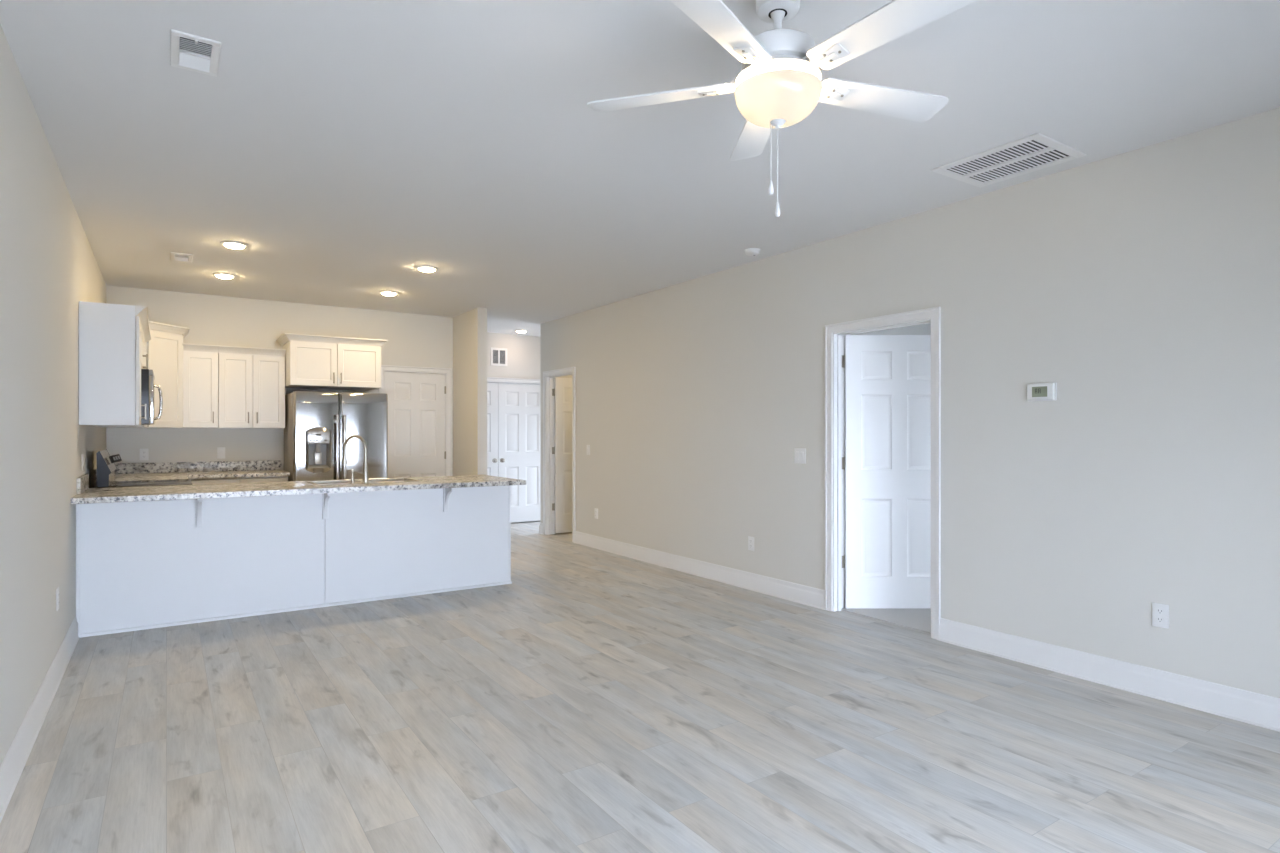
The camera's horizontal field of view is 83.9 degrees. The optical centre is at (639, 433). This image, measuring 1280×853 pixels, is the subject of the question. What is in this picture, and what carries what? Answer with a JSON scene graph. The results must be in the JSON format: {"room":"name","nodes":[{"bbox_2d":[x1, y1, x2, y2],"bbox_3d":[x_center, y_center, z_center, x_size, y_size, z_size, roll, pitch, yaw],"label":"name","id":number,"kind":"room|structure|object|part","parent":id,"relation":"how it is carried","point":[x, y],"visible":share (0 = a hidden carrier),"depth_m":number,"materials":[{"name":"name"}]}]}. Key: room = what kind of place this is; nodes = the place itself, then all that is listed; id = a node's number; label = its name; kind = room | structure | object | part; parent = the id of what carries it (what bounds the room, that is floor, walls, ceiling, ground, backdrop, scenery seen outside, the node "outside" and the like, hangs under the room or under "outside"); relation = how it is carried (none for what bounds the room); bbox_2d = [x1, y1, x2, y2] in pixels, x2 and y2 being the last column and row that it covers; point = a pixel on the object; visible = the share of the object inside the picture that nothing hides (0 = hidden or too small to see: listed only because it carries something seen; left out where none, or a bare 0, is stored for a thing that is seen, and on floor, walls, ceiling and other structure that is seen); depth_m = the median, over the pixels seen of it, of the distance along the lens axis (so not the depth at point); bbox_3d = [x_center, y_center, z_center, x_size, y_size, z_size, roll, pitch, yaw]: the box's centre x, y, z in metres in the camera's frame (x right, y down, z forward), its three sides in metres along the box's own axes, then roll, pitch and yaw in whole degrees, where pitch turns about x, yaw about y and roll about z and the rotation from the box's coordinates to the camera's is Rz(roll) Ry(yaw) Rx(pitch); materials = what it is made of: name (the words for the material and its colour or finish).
{"room":"empty living room","nodes":[
{"label":"empty living room","id":0,"kind":"room"},
{"bbox_2d":[0,24,105,765],"bbox_3d":[-2.503,-0.065,2.787,0.114,2.740,10.014,0,0,-34],"label":"wall","id":1,"kind":"structure","parent":0,"point":[49,265],"depth_m":3.09,"materials":[{"name":"paint"}]},
{"bbox_2d":[0,616,78,822],"bbox_3d":[-1.632,1.234,1.599,0.021,0.141,7.070,0,0,-34],"label":"baseboard","id":2,"kind":"structure","parent":1,"relation":"attached to","point":[12,766],"depth_m":3.02,"materials":[{"name":"white paint"}]},
{"bbox_2d":[56,587,58,610],"bbox_3d":[-3.094,0.879,3.785,0.008,0.116,0.072,0,0,-34],"label":"outlet","id":3,"kind":"object","parent":1,"relation":"attached to","point":[57,589],"visible":1,"depth_m":3.76,"materials":[{"name":"white plastic"}]},
{"bbox_2d":[82,454,83,470],"bbox_3d":[-3.838,0.199,4.907,0.011,0.116,0.072,0,0,-34],"label":"light switch","id":4,"kind":"object","parent":1,"relation":"attached to","point":[82,454],"visible":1,"depth_m":4.88,"materials":[{"name":"white plastic"}]},
{"bbox_2d":[79,301,147,425],"bbox_3d":[-3.692,-0.469,5.010,0.366,0.824,0.468,0,0,-34],"label":"upper cabinet","id":5,"kind":"object","parent":1,"relation":"attached to","point":[109,334],"visible":1,"depth_m":4.80,"materials":[{"name":"white paint"}]},
{"bbox_3d":[-3.581,-0.434,5.085,0.020,0.746,0.460,0,0,-34],"label":"door","id":6,"kind":"part","parent":5,"relation":"part of","materials":[{"name":"white paint"}]},
{"bbox_3d":[-3.568,-0.848,5.100,0.058,0.066,0.455,0,0,-34],"label":"crown molding","id":7,"kind":"part","parent":5,"relation":"part of","materials":[{"name":"white paint"}]},
{"bbox_3d":[-3.657,-0.162,5.248,0.034,0.115,0.011,0,0,-34],"label":"handle","id":8,"kind":"part","parent":5,"relation":"part of","materials":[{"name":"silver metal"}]},
{"bbox_2d":[95,329,150,426],"bbox_3d":[-4.459,-0.469,6.162,0.366,0.824,0.772,0,0,-34],"label":"upper cabinet","id":9,"kind":"object","parent":1,"relation":"attached to","point":[147,336],"visible":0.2,"depth_m":6.13,"materials":[{"name":"white paint"}]},
{"bbox_3d":[-4.240,-0.434,6.076,0.020,0.746,0.381,0,0,-34],"label":"door","id":10,"kind":"part","parent":9,"relation":"part of","materials":[{"name":"white paint"}]},
{"bbox_3d":[-4.331,-0.848,6.247,0.058,0.066,0.772,0,0,-34],"label":"crown molding","id":11,"kind":"part","parent":9,"relation":"part of","materials":[{"name":"white paint"}]},
{"bbox_2d":[141,317,149,368],"bbox_3d":[-4.034,-0.681,5.522,0.366,0.399,0.760,0,0,-34],"label":"upper cabinet","id":12,"kind":"object","parent":1,"relation":"attached to","point":[144,323],"visible":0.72,"depth_m":5.56,"materials":[{"name":"white paint"}]},
{"bbox_3d":[-3.816,-0.646,5.439,0.020,0.321,0.375,0,0,-34],"label":"door","id":13,"kind":"part","parent":12,"relation":"part of","materials":[{"name":"white paint"}]},
{"bbox_3d":[-4.027,-0.646,5.755,0.020,0.321,0.375,0,0,-34],"label":"door","id":14,"kind":"part","parent":12,"relation":"part of","materials":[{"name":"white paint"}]},
{"bbox_3d":[-3.880,-0.567,5.583,0.034,0.115,0.011,0,0,-34],"label":"handle","id":15,"kind":"part","parent":12,"relation":"part of","materials":[{"name":"silver metal"}]},
{"bbox_3d":[-3.905,-0.848,5.608,0.058,0.066,0.760,0,0,-34],"label":"crown molding","id":16,"kind":"part","parent":12,"relation":"part of","materials":[{"name":"white paint"}]},
{"bbox_2d":[141,369,162,424],"bbox_3d":[-3.994,-0.277,5.548,0.458,0.408,0.754,0,0,-34],"label":"microwave","id":17,"kind":"object","parent":12,"relation":"attached to","point":[147,376],"visible":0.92,"depth_m":5.32,"materials":[{"name":"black metal"}]},
{"bbox_3d":[-3.811,-0.257,5.558,0.027,0.359,0.563,0,0,-34],"label":"door","id":18,"kind":"part","parent":17,"relation":"part of","materials":[{"name":"silver metal"}]},
{"bbox_3d":[-3.912,-0.253,5.781,0.062,0.291,0.022,0,0,-34],"label":"handle","id":19,"kind":"part","parent":17,"relation":"part of","materials":[{"name":"silver metal"}]},
{"bbox_2d":[106,285,452,475],"bbox_3d":[-3.817,-0.065,7.858,3.543,2.740,0.114,0,0,-34],"label":"wall","id":20,"kind":"structure","parent":0,"point":[416,340],"depth_m":7.57,"materials":[{"name":"paint"}]},
{"bbox_2d":[140,449,148,459],"bbox_3d":[-4.914,0.207,7.055,0.072,0.116,0.008,0,0,-34],"label":"outlet","id":21,"kind":"object","parent":20,"relation":"attached to","point":[144,453],"visible":1,"depth_m":7.05,"materials":[{"name":"white plastic"}]},
{"bbox_2d":[104,321,188,427],"bbox_3d":[-4.699,-0.545,6.799,0.671,0.976,0.671,0,0,-34],"label":"upper cabinet","id":22,"kind":"object","parent":20,"relation":"attached to","point":[164,350],"visible":0.45,"depth_m":6.78,"materials":[{"name":"white paint"}]},
{"bbox_3d":[-4.504,-0.510,6.760,0.020,0.898,0.384,0,0,11],"label":"door","id":23,"kind":"part","parent":22,"relation":"part of","materials":[{"name":"white paint"}]},
{"bbox_3d":[-4.597,-1.000,6.778,0.292,0.066,0.949,0,0,11],"label":"crown molding","id":24,"kind":"part","parent":22,"relation":"part of","materials":[{"name":"white paint"}]},
{"bbox_2d":[182,343,218,427],"bbox_3d":[-4.428,-0.469,7.163,0.306,0.824,0.366,0,0,-34],"label":"upper cabinet","id":25,"kind":"object","parent":20,"relation":"attached to","point":[200,361],"visible":0.94,"depth_m":7.04,"materials":[{"name":"white paint"}]},
{"bbox_3d":[-4.342,-0.848,7.035,0.306,0.066,0.058,0,0,-34],"label":"crown molding","id":26,"kind":"part","parent":25,"relation":"part of","materials":[{"name":"white paint"}]},
{"bbox_2d":[217,447,224,458],"bbox_3d":[-4.363,0.202,7.419,0.072,0.116,0.011,0,0,-34],"label":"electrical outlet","id":27,"kind":"object","parent":20,"relation":"attached to","point":[220,450],"visible":1,"depth_m":7.42,"materials":[{"name":"white plastic"}]},
{"bbox_2d":[218,345,285,427],"bbox_3d":[-4.048,-0.469,7.415,0.604,0.824,0.366,0,0,-34],"label":"upper cabinet","id":28,"kind":"object","parent":20,"relation":"attached to","point":[251,380],"visible":0.99,"depth_m":7.28,"materials":[{"name":"white paint"}]},
{"bbox_3d":[-4.099,-0.434,7.220,0.297,0.746,0.020,0,0,-34],"label":"door","id":29,"kind":"part","parent":28,"relation":"part of","materials":[{"name":"white paint"}]},
{"bbox_3d":[-3.962,-0.848,7.287,0.604,0.066,0.058,0,0,-34],"label":"crown molding","id":30,"kind":"part","parent":28,"relation":"part of","materials":[{"name":"white paint"}]},
{"bbox_3d":[-3.848,-0.434,7.387,0.297,0.746,0.020,0,0,-34],"label":"door","id":31,"kind":"part","parent":28,"relation":"part of","materials":[{"name":"white paint"}]},
{"bbox_2d":[276,333,387,390],"bbox_3d":[-3.337,-0.755,7.711,1.011,0.520,0.661,0,0,-34],"label":"upper cabinet","id":32,"kind":"object","parent":20,"relation":"attached to","point":[311,361],"visible":0.99,"depth_m":7.45,"materials":[{"name":"white paint"}]},
{"bbox_3d":[-3.367,-0.720,7.353,0.442,0.442,0.020,0,0,-34],"label":"door","id":33,"kind":"part","parent":32,"relation":"part of","materials":[{"name":"white paint"}]},
{"bbox_3d":[-3.337,-0.982,7.711,1.011,0.066,0.661,0,0,-34],"label":"crown molding","id":34,"kind":"part","parent":32,"relation":"part of","materials":[{"name":"white paint"}]},
{"bbox_3d":[-2.994,-0.720,7.600,0.442,0.442,0.020,0,0,-34],"label":"door","id":35,"kind":"part","parent":32,"relation":"part of","materials":[{"name":"white paint"}]},
{"bbox_2d":[378,365,451,477],"bbox_3d":[-2.720,0.252,8.588,0.866,2.107,0.150,0,0,-34],"label":"door","id":36,"kind":"structure","parent":20,"relation":"in","point":[419,398],"depth_m":8.57,"materials":[{"name":"white paint"}]},
{"bbox_2d":[453,307,486,475],"bbox_3d":[-2.349,-0.065,8.952,0.114,2.740,1.990,0,0,-34],"label":"wall partition","id":37,"kind":"structure","parent":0,"point":[469,327],"depth_m":8.31,"materials":[{"name":"paint"}]},
{"bbox_2d":[487,332,539,378],"bbox_3d":[-1.452,-0.065,10.633,3.240,2.740,0.114,0,0,-34],"label":"wall","id":38,"kind":"structure","parent":0,"point":[523,352],"depth_m":10.34,"materials":[{"name":"paint"}]},
{"bbox_2d":[491,348,506,365],"bbox_3d":[-2.017,-1.095,10.182,0.251,0.256,0.010,0,0,-34],"label":"air vent","id":39,"kind":"object","parent":38,"relation":"in","point":[498,355],"visible":1,"depth_m":10.17,"materials":[{"name":"white plastic"}]},
{"bbox_2d":[487,377,539,522],"bbox_3d":[-2.045,0.252,10.215,1.634,2.107,0.188,0,0,-34],"label":"door","id":40,"kind":"structure","parent":38,"relation":"in","point":[513,404],"depth_m":10.36,"materials":[{"name":"white paint"}]},
{"bbox_3d":[-2.055,0.252,10.231,1.634,2.107,0.150,0,0,-34],"label":"frame","id":41,"kind":"part","parent":40,"relation":"part of","materials":[{"name":"white paint"}]},
{"bbox_2d":[557,375,571,377],"bbox_3d":[-0.292,-0.065,9.922,2.124,2.740,0.114,0,0,-34],"label":"wall","id":42,"kind":"structure","parent":0,"point":[568,376],"depth_m":9.40,"materials":[{"name":"paint"}]},
{"bbox_2d":[539,523,542,533],"bbox_3d":[-0.663,1.234,9.692,1.521,0.141,0.127,0,0,-34],"label":"baseboard","id":43,"kind":"structure","parent":42,"relation":"attached to","point":[541,524],"depth_m":9.27,"materials":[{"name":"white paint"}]},
{"bbox_2d":[543,367,575,541],"bbox_3d":[-0.673,0.252,9.097,0.840,2.107,0.854,0,0,-34],"label":"door","id":44,"kind":"structure","parent":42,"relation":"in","point":[559,394],"depth_m":9.21,"materials":[{"name":"white paint"}]},
{"bbox_2d":[0,521,1279,852],"bbox_3d":[0.589,1.355,5.436,8.198,0.100,11.400,0,0,-34],"label":"floor","id":45,"kind":"structure","parent":0,"point":[593,700],"depth_m":3.06,"materials":[{"name":"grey wood"}]},
{"bbox_2d":[94,449,192,487],"bbox_3d":[-3.876,0.715,5.625,0.684,1.180,0.759,0,0,-34],"label":"range","id":46,"kind":"object","parent":45,"relation":"on","point":[106,467],"visible":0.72,"depth_m":5.43,"materials":[{"name":"grey metal"}]},
{"bbox_2d":[94,479,192,487],"bbox_3d":[-3.894,0.399,5.614,0.602,0.021,0.759,0,0,-34],"label":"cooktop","id":47,"kind":"object","parent":46,"relation":"in","point":[113,483],"depth_m":5.54,"materials":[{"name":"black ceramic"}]},
{"bbox_2d":[190,476,287,484],"bbox_3d":[-4.087,0.868,7.216,0.873,0.875,0.653,0,0,-34],"label":"base cabinet","id":48,"kind":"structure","parent":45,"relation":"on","point":[274,478],"depth_m":6.98,"materials":[{"name":"white paint"}]},
{"bbox_3d":[-4.103,0.520,6.866,0.414,0.150,0.020,0,0,-34],"label":"drawer","id":49,"kind":"part","parent":48,"relation":"part of","materials":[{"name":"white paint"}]},
{"bbox_3d":[-3.754,0.520,7.099,0.414,0.150,0.020,0,0,-34],"label":"drawer","id":50,"kind":"part","parent":48,"relation":"part of","materials":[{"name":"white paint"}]},
{"bbox_2d":[76,485,511,637],"bbox_3d":[-2.490,0.868,5.570,2.987,0.875,0.854,0,0,-34],"label":"base cabinet","id":51,"kind":"object","parent":45,"relation":"on","point":[141,565],"visible":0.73,"depth_m":5.19,"materials":[{"name":"white paint"}]},
{"bbox_3d":[-2.998,0.868,4.971,1.477,0.875,0.020,0,0,-34],"label":"panel","id":52,"kind":"part","parent":51,"relation":"part of","materials":[{"name":"white laminate"}]},
{"bbox_3d":[-2.526,1.294,5.625,2.987,0.021,0.611,0,0,-34],"label":"shoe molding","id":53,"kind":"part","parent":51,"relation":"part of","materials":[{"name":"white laminate"}]},
{"bbox_2d":[71,474,525,503],"bbox_3d":[-2.460,0.359,5.532,2.997,0.140,0.936,0,0,-34],"label":"countertop","id":54,"kind":"structure","parent":51,"relation":"on","point":[85,495],"depth_m":5.07,"materials":[{"name":"stone"}]},
{"bbox_2d":[347,469,354,483],"bbox_3d":[-2.250,0.333,5.532,0.073,0.116,0.040,0,0,5],"label":"soap dispenser","id":55,"kind":"object","parent":54,"relation":"on","point":[351,470],"visible":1,"depth_m":5.52,"materials":[{"name":"silver metal"}]},
{"bbox_2d":[342,435,368,483],"bbox_3d":[-2.254,0.200,5.586,0.248,0.381,0.106,0,0,16],"label":"faucet","id":56,"kind":"object","parent":54,"relation":"on","point":[344,459],"visible":1,"depth_m":5.58,"materials":[{"name":"silver metal"}]},
{"bbox_3d":[-2.246,0.140,5.614,0.219,0.261,0.023,0,0,18],"label":"spout","id":57,"kind":"part","parent":56,"relation":"part of","materials":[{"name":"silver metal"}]},
{"bbox_2d":[306,478,421,484],"bbox_3d":[-2.262,0.483,5.840,0.810,0.195,0.452,0,0,-34],"label":"sink","id":58,"kind":"object","parent":54,"relation":"in","point":[321,482],"visible":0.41,"depth_m":5.92,"materials":[{"name":"silver metal"}]},
{"bbox_2d":[313,480,359,483],"bbox_3d":[-2.429,0.486,5.728,0.359,0.190,0.404,0,0,-34],"label":"basin","id":59,"kind":"object","parent":58,"relation":"in","point":[321,481],"depth_m":5.87,"materials":[{"name":"silver metal"}]},
{"bbox_2d":[368,478,412,481],"bbox_3d":[-2.107,0.486,5.943,0.389,0.190,0.404,0,0,-34],"label":"basin","id":60,"kind":"object","parent":58,"relation":"in","point":[380,479],"depth_m":6.12,"materials":[{"name":"silver metal"}]},
{"bbox_3d":[-1.760,0.868,5.795,1.494,0.875,0.020,0,0,-34],"label":"panel","id":61,"kind":"part","parent":51,"relation":"part of","materials":[{"name":"white laminate"}]},
{"bbox_2d":[284,391,387,480],"bbox_3d":[-3.268,0.438,7.664,0.922,1.735,0.798,0,0,-34],"label":"refrigerator","id":62,"kind":"object","parent":45,"relation":"on","point":[318,425],"visible":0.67,"depth_m":7.34,"materials":[{"name":"grey metal"}]},
{"bbox_3d":[-3.299,0.388,7.269,0.430,1.635,0.058,0,0,-34],"label":"door","id":63,"kind":"part","parent":62,"relation":"part of","materials":[{"name":"silver metal"}]},
{"bbox_3d":[-3.279,0.150,7.259,0.044,0.100,0.020,0,0,-34],"label":"spout","id":64,"kind":"part","parent":62,"relation":"part of","materials":[{"name":"grey plastic"}]},
{"bbox_3d":[-3.275,0.040,7.253,0.208,0.121,0.033,0,0,-34],"label":"control panel","id":65,"kind":"part","parent":62,"relation":"part of","materials":[{"name":"silver metal"}]},
{"bbox_3d":[-3.116,0.275,7.328,0.026,0.940,0.070,0,0,-34],"label":"handle","id":66,"kind":"part","parent":62,"relation":"part of","materials":[{"name":"silver metal"}]},
{"bbox_3d":[-3.059,0.275,7.365,0.026,0.940,0.070,0,0,-34],"label":"handle","id":67,"kind":"part","parent":62,"relation":"part of","materials":[{"name":"silver metal"}]},
{"bbox_3d":[-2.913,0.388,7.525,0.480,1.635,0.058,0,0,-34],"label":"door","id":68,"kind":"part","parent":62,"relation":"part of","materials":[{"name":"silver metal"}]},
{"bbox_2d":[841,568,930,633],"bbox_3d":[3.837,1.299,4.654,3.255,0.012,6.100,0,0,-34],"label":"carpet","id":69,"kind":"object","parent":45,"relation":"on","point":[919,619],"visible":0.02,"depth_m":5.06,"materials":[{"name":"white carpet"}]},
{"bbox_3d":[-4.509,0.867,6.496,0.653,0.875,1.378,0,0,-34],"label":"base cabinet","id":70,"kind":"object","parent":45,"relation":"on","visible":0},
{"bbox_2d":[94,460,289,486],"bbox_3d":[-4.146,0.359,6.738,1.524,0.140,1.385,0,0,-34],"label":"countertop","id":71,"kind":"structure","parent":70,"relation":"on","point":[268,468],"depth_m":7.12,"materials":[{"name":"stone"}]},
{"bbox_2d":[0,0,1279,336],"bbox_3d":[0.589,-1.485,5.436,8.198,0.100,11.400,0,0,-34],"label":"ceiling","id":72,"kind":"structure","parent":0,"point":[352,147],"depth_m":3.33,"materials":[{"name":"paint"}]},
{"bbox_2d":[171,252,192,261],"bbox_3d":[-3.718,-1.427,5.776,0.150,0.016,0.280,0,0,-34],"label":"ceiling vent","id":73,"kind":"object","parent":72,"relation":"in","point":[175,256],"visible":1,"depth_m":5.75,"materials":[{"name":"white plastic"}]},
{"bbox_2d":[170,29,220,76],"bbox_3d":[-1.678,-1.427,2.685,0.155,0.016,0.290,0,0,-34],"label":"ceiling vent","id":74,"kind":"object","parent":72,"relation":"in","point":[188,51],"visible":1,"depth_m":2.67,"materials":[{"name":"white plastic"}]},
{"bbox_2d":[213,273,235,278],"bbox_3d":[-3.759,-1.420,6.442,0.184,0.030,0.184,0,0,-34],"label":"recessed light","id":75,"kind":"object","parent":72,"relation":"in","point":[220,275],"visible":1,"depth_m":6.40,"materials":[{"name":"white glass"}]},
{"bbox_2d":[220,241,247,248],"bbox_3d":[-3.072,-1.420,5.391,0.184,0.030,0.184,0,0,-34],"label":"recessed light","id":76,"kind":"object","parent":72,"relation":"in","point":[230,244],"visible":1,"depth_m":5.35,"materials":[{"name":"white glass"}]},
{"bbox_2d":[379,291,398,295],"bbox_3d":[-2.553,-1.420,7.241,0.184,0.030,0.184,0,0,-34],"label":"recessed light","id":77,"kind":"object","parent":72,"relation":"in","point":[388,293],"visible":1,"depth_m":7.19,"materials":[{"name":"white plastic"}]},
{"bbox_2d":[416,266,437,271],"bbox_3d":[-1.846,-1.420,6.170,0.184,0.030,0.184,0,0,-34],"label":"recessed light","id":78,"kind":"object","parent":72,"relation":"in","point":[422,268],"visible":1,"depth_m":6.12,"materials":[{"name":"white glass"}]},
{"bbox_2d":[515,330,527,332],"bbox_3d":[-1.655,-1.420,9.924,0.184,0.030,0.184,0,0,-34],"label":"recessed light","id":79,"kind":"object","parent":72,"relation":"in","point":[518,331],"visible":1,"depth_m":9.88,"materials":[{"name":"white plastic"}]},
{"bbox_2d":[744,248,760,255],"bbox_3d":[0.880,-1.415,5.569,0.132,0.038,0.132,0,0,-34],"label":"smoke detector","id":80,"kind":"object","parent":72,"relation":"attached to","point":[750,251],"visible":1,"depth_m":5.53,"materials":[{"name":"white plastic"}]},
{"bbox_2d":[587,0,975,216],"bbox_3d":[0.474,-1.069,2.273,1.245,0.732,1.209,0,0,-34],"label":"ceiling fan","id":81,"kind":"object","parent":72,"relation":"hanging from","point":[778,85],"visible":1,"depth_m":2.21,"materials":[{"name":"white metal"}]},
{"bbox_3d":[0.066,-1.138,2.414,0.492,0.034,0.134,0,0,17],"label":"blade","id":82,"kind":"part","parent":81,"relation":"part of","materials":[{"name":"white wood"}]},
{"bbox_3d":[0.219,-1.138,1.974,0.134,0.034,0.492,0,0,35],"label":"blade","id":83,"kind":"part","parent":81,"relation":"part of","materials":[{"name":"white wood"}]},
{"bbox_3d":[0.437,-1.138,2.695,0.134,0.034,0.492,0,0,-1],"label":"blade","id":84,"kind":"part","parent":81,"relation":"part of","materials":[{"name":"white wood"}]},
{"bbox_3d":[0.425,-0.910,2.311,0.003,0.182,0.003,0,0,-34],"label":"pull chain","id":85,"kind":"part","parent":81,"relation":"part of","materials":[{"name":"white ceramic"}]},
{"bbox_3d":[0.447,-0.875,2.311,0.003,0.253,0.003,0,0,-34],"label":"pull chain","id":86,"kind":"part","parent":81,"relation":"part of","materials":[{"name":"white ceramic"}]},
{"bbox_3d":[0.445,-1.055,2.299,0.280,0.100,0.280,0,0,-34],"label":"lamp shade","id":87,"kind":"part","parent":81,"relation":"part of","materials":[{"name":"white glass"}]},
{"bbox_3d":[0.819,-1.138,2.429,0.492,0.034,0.134,0,0,-19],"label":"blade","id":88,"kind":"part","parent":81,"relation":"part of","materials":[{"name":"white wood"}]},
{"bbox_3d":[0.684,-1.138,1.984,0.134,0.034,0.492,0,0,-37],"label":"blade","id":89,"kind":"part","parent":81,"relation":"part of","materials":[{"name":"white wood"}]},
{"bbox_2d":[931,133,1086,187],"bbox_3d":[1.935,-1.429,3.758,0.475,0.010,0.575,0,0,-34],"label":"ceiling vent","id":90,"kind":"object","parent":72,"relation":"in","point":[1037,151],"visible":1,"depth_m":3.73,"materials":[{"name":"white plastic"}]},
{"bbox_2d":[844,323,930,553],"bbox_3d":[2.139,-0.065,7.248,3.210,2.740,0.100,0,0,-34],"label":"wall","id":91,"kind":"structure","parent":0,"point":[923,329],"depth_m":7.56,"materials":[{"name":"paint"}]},
{"bbox_2d":[540,107,1279,697],"bbox_3d":[1.453,-0.065,5.278,0.114,2.740,9.780,0,0,-34],"label":"wall","id":92,"kind":"structure","parent":0,"point":[1143,283],"depth_m":3.97,"materials":[{"name":"paint"}]},
{"bbox_2d":[587,445,589,454],"bbox_3d":[-0.603,0.189,8.255,0.011,0.116,0.072,0,0,-34],"label":"light switch","id":93,"kind":"object","parent":92,"relation":"attached to","point":[588,446],"visible":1,"depth_m":8.24,"materials":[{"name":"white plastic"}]},
{"bbox_2d":[595,508,597,518],"bbox_3d":[-0.499,0.910,8.102,0.008,0.116,0.072,0,0,-34],"label":"outlet","id":94,"kind":"object","parent":92,"relation":"attached to","point":[596,510],"visible":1,"depth_m":8.09,"materials":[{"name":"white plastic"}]},
{"bbox_2d":[574,531,824,609],"bbox_3d":[0.297,1.234,6.894,0.021,0.141,3.888,0,0,-34],"label":"baseboard","id":95,"kind":"structure","parent":92,"relation":"attached to","point":[802,594],"depth_m":6.33,"materials":[{"name":"white paint"}]},
{"bbox_2d":[748,536,753,550],"bbox_3d":[0.929,0.920,5.955,0.008,0.116,0.072,0,0,-34],"label":"outlet","id":96,"kind":"object","parent":92,"relation":"attached to","point":[750,539],"visible":1,"depth_m":5.95,"materials":[{"name":"white plastic"}]},
{"bbox_2d":[794,448,805,463],"bbox_3d":[1.233,0.172,5.495,0.011,0.116,0.118,0,0,-34],"label":"light switch","id":97,"kind":"object","parent":92,"relation":"attached to","point":[799,453],"visible":1,"depth_m":5.49,"materials":[{"name":"white plastic"}]},
{"bbox_2d":[825,307,940,639],"bbox_3d":[1.956,0.252,5.101,0.792,2.107,0.936,0,0,-34],"label":"door","id":98,"kind":"structure","parent":92,"relation":"in","point":[891,462],"depth_m":5.25,"materials":[{"name":"white paint"}]},
{"bbox_2d":[1027,382,1056,401],"bbox_3d":[2.237,-0.232,3.971,0.028,0.100,0.160,0,0,-34],"label":"thermostat","id":99,"kind":"object","parent":92,"relation":"attached to","point":[1037,391],"visible":1,"depth_m":3.96,"materials":[{"name":"white plastic"}]},
{"bbox_2d":[939,618,1279,731],"bbox_3d":[2.998,1.234,2.833,0.021,0.141,3.996,0,0,-34],"label":"baseboard","id":100,"kind":"structure","parent":92,"relation":"attached to","point":[1261,710],"depth_m":3.62,"materials":[{"name":"white paint"}]},
{"bbox_2d":[1152,602,1168,628],"bbox_3d":[2.560,0.895,3.503,0.008,0.116,0.072,0,0,-34],"label":"outlet","id":101,"kind":"object","parent":92,"relation":"attached to","point":[1160,612],"visible":1,"depth_m":3.50,"materials":[{"name":"white plastic"}]},
{"bbox_2d":[1156,608,1163,613],"bbox_3d":[2.558,0.874,3.502,0.002,0.027,0.033,0,0,-34],"label":"receptacle","id":102,"kind":"object","parent":101,"relation":"attached to","point":[1158,610],"depth_m":3.50,"materials":[{"name":"white plastic"}]},
{"bbox_2d":[1156,617,1163,622],"bbox_3d":[2.558,0.916,3.502,0.002,0.027,0.033,0,0,-34],"label":"receptacle","id":103,"kind":"object","parent":101,"relation":"attached to","point":[1158,619],"depth_m":3.50,"materials":[{"name":"white plastic"}]}
]}

